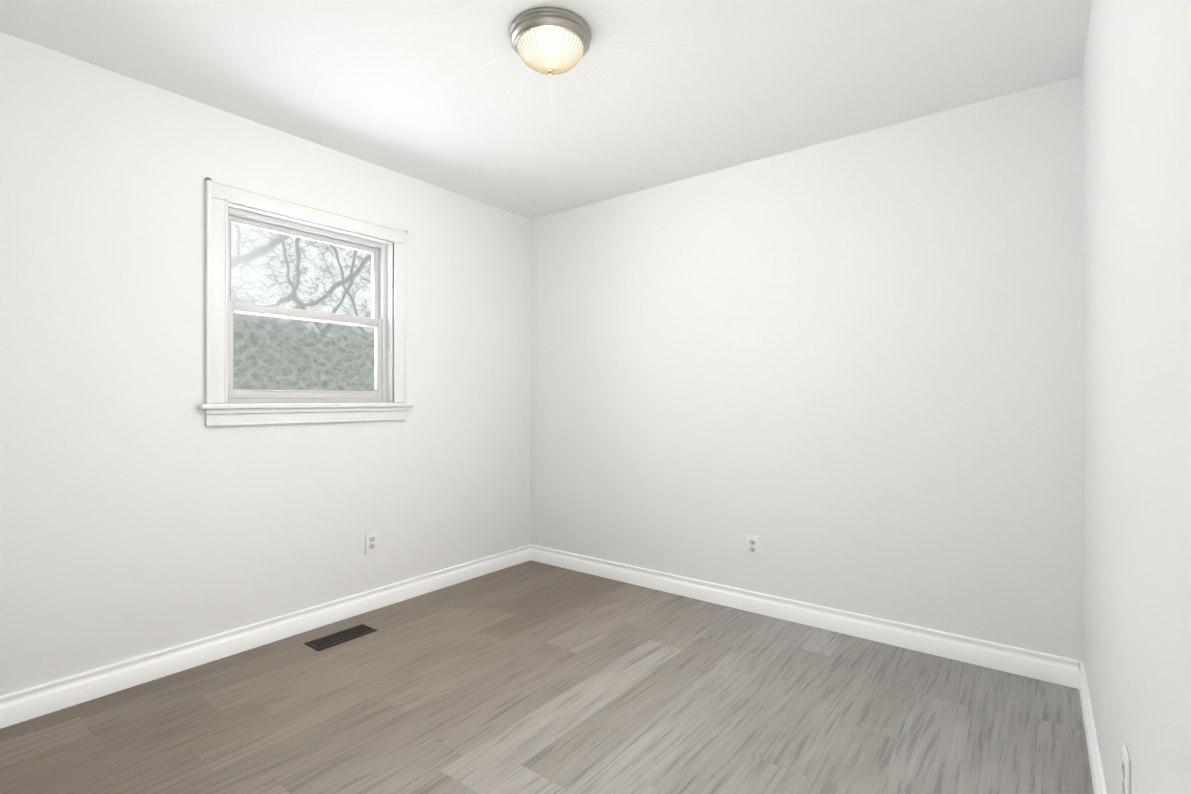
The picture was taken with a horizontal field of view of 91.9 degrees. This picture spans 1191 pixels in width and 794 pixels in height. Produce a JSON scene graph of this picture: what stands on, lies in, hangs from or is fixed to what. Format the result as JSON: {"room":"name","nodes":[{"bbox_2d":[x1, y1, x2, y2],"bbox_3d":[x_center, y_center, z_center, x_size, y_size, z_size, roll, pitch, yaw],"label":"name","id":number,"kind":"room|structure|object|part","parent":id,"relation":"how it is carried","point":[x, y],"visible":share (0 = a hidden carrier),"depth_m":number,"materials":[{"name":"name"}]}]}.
{"room":"empty bedroom","nodes":[
{"label":"empty bedroom","id":0,"kind":"room"},
{"bbox_2d":[0,32,529,695],"bbox_3d":[-1.592,-0.060,2.781,0.140,2.440,3.794,0,0,37],"label":"wall","id":1,"kind":"structure","parent":0,"point":[144,508],"depth_m":2.44,"materials":[{"name":"paint"}]},
{"bbox_2d":[0,544,530,728],"bbox_3d":[-1.531,1.105,2.730,0.015,0.108,3.514,0,0,37],"label":"baseboard","id":2,"kind":"structure","parent":1,"relation":"attached to","point":[37,701],"depth_m":2.55,"materials":[{"name":"white paint"}]},
{"bbox_2d":[205,177,406,403],"bbox_3d":[-1.448,-0.450,2.951,0.163,1.011,1.005,0,0,37],"label":"window","id":3,"kind":"structure","parent":1,"relation":"in","point":[219,195],"depth_m":2.84,"materials":[{"name":"white paint"}]},
{"bbox_3d":[-1.491,-0.628,2.985,0.004,0.389,0.739,0,0,37],"label":"glass","id":4,"kind":"part","parent":3,"relation":"part of","materials":[{"name":"clear glass"}]},
{"bbox_2d":[228,215,377,327],"bbox_3d":[-1.489,-0.622,2.983,0.033,0.448,0.785,0,0,37],"label":"sash","id":5,"kind":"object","parent":3,"relation":"attached to","point":[300,236],"depth_m":2.99,"materials":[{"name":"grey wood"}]},
{"bbox_3d":[-1.489,-0.622,2.983,0.032,0.448,0.785,0,0,37],"label":"window sash","id":6,"kind":"part","parent":5,"relation":"part of","materials":[{"name":"white wood"}]},
{"bbox_2d":[234,313,373,389],"bbox_3d":[-1.506,-0.209,2.995,0.002,0.431,0.777,0,0,37],"label":"screen","id":7,"kind":"object","parent":3,"relation":"attached to","point":[283,340],"depth_m":2.97,"materials":[{"name":"grey metal"}]},
{"bbox_2d":[228,301,381,398],"bbox_3d":[-1.457,-0.217,2.958,0.040,0.450,0.785,0,0,37],"label":"sash","id":8,"kind":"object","parent":3,"relation":"attached to","point":[285,315],"depth_m":2.90,"materials":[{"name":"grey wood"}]},
{"bbox_3d":[-1.457,-0.217,2.958,0.040,0.450,0.785,0,0,37],"label":"window sash","id":9,"kind":"part","parent":8,"relation":"part of","materials":[{"name":"white wood"}]},
{"bbox_2d":[265,303,352,315],"bbox_3d":[-1.460,-0.448,2.960,0.026,0.013,0.445,0,0,37],"label":"lock","id":10,"kind":"object","parent":8,"relation":"attached to","point":[271,304],"visible":0.85,"depth_m":2.81,"materials":[{"name":"grey plastic"}]},
{"bbox_3d":[-1.462,-0.220,2.961,0.004,0.372,0.739,0,0,37],"label":"glass","id":11,"kind":"part","parent":3,"relation":"part of","materials":[{"name":"clear glass"}]},
{"bbox_3d":[-1.476,-0.420,2.973,0.083,0.900,0.833,0,0,37],"label":"frame","id":12,"kind":"part","parent":3,"relation":"part of","materials":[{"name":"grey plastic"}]},
{"bbox_2d":[198,402,413,426],"bbox_3d":[-1.403,0.080,2.915,0.100,0.100,1.059,0,0,37],"label":"window sill","id":13,"kind":"structure","parent":1,"relation":"attached to","point":[228,414],"depth_m":2.81,"materials":[{"name":"white paint"}]},
{"bbox_2d":[365,531,376,554],"bbox_3d":[-1.221,0.796,3.140,0.009,0.114,0.070,0,0,37],"label":"electrical outlet","id":14,"kind":"object","parent":1,"relation":"attached to","point":[370,542],"visible":1,"depth_m":3.13,"materials":[{"name":"white plastic"}]},
{"bbox_2d":[0,0,1091,218],"bbox_3d":[-0.334,-1.344,1.821,3.310,0.120,3.794,0,0,37],"label":"ceiling","id":15,"kind":"structure","parent":0,"point":[460,97],"depth_m":2.27,"materials":[{"name":"white paint"}]},
{"bbox_2d":[509,7,591,75],"bbox_3d":[-0.159,-1.209,2.034,0.291,0.148,0.291,0,0,37],"label":"ceiling light","id":16,"kind":"object","parent":15,"relation":"attached to","point":[549,41],"visible":1,"depth_m":1.96,"materials":[{"name":"white glass"}]},
{"bbox_3d":[-0.159,-1.196,2.034,0.234,0.082,0.234,0,0,37],"label":"lamp shade","id":17,"kind":"part","parent":16,"relation":"part of","materials":[{"name":"white glass"}]},
{"bbox_2d":[0,560,1093,793],"bbox_3d":[-0.334,1.216,1.812,3.310,0.120,3.794,0,0,37],"label":"floor","id":18,"kind":"structure","parent":0,"point":[530,676],"depth_m":2.10,"materials":[{"name":"brown wood"}]},
{"bbox_2d":[304,624,377,650],"bbox_3d":[-1.226,1.157,2.783,0.135,0.006,0.300,0,0,37],"label":"floor vent","id":19,"kind":"object","parent":18,"relation":"in","point":[334,639],"visible":1,"depth_m":2.77,"materials":[{"name":"brown metal"}]},
{"bbox_2d":[530,75,1082,668],"bbox_3d":[0.777,-0.059,3.267,3.030,2.440,0.140,0,0,37],"label":"wall","id":20,"kind":"structure","parent":0,"point":[844,373],"depth_m":2.83,"materials":[{"name":"paint"}]},
{"bbox_2d":[747,535,758,556],"bbox_3d":[0.850,0.806,3.114,0.070,0.114,0.009,0,0,37],"label":"electrical outlet","id":21,"kind":"object","parent":20,"relation":"attached to","point":[753,545],"visible":1,"depth_m":3.11,"materials":[{"name":"white plastic"}]},
{"bbox_2d":[530,545,1078,688],"bbox_3d":[0.730,1.107,3.201,3.000,0.108,0.015,0,0,37],"label":"baseboard","id":22,"kind":"structure","parent":20,"relation":"attached to","point":[1059,670],"depth_m":2.82,"materials":[{"name":"white paint"}]},
{"bbox_2d":[1082,0,1190,793],"bbox_3d":[0.924,-0.067,0.853,0.140,2.440,3.794,0,0,37],"label":"wall","id":23,"kind":"structure","parent":0,"point":[1136,205],"depth_m":1.03,"materials":[{"name":"paint"}]},
{"bbox_2d":[1079,661,1106,793],"bbox_3d":[0.862,1.099,0.895,0.015,0.108,3.514,0,0,37],"label":"baseboard","id":24,"kind":"structure","parent":23,"relation":"attached to","point":[1098,780],"depth_m":1.82,"materials":[{"name":"white paint"}]},
{"bbox_2d":[1122,744,1130,793],"bbox_3d":[1.064,0.769,1.155,0.009,0.114,0.070,0,0,37],"label":"electrical outlet","id":25,"kind":"object","parent":23,"relation":"attached to","point":[1126,773],"visible":1,"depth_m":1.14,"materials":[{"name":"white plastic"}]},
{"label":"outside","id":26,"kind":"structure","parent":0,"visible":0},
{"bbox_2d":[231,223,374,389],"bbox_3d":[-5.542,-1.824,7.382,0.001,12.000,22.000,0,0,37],"label":"window glass","id":27,"kind":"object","parent":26,"point":[319,284],"depth_m":8.74,"materials":[{"name":"clear glass"}]}
]}

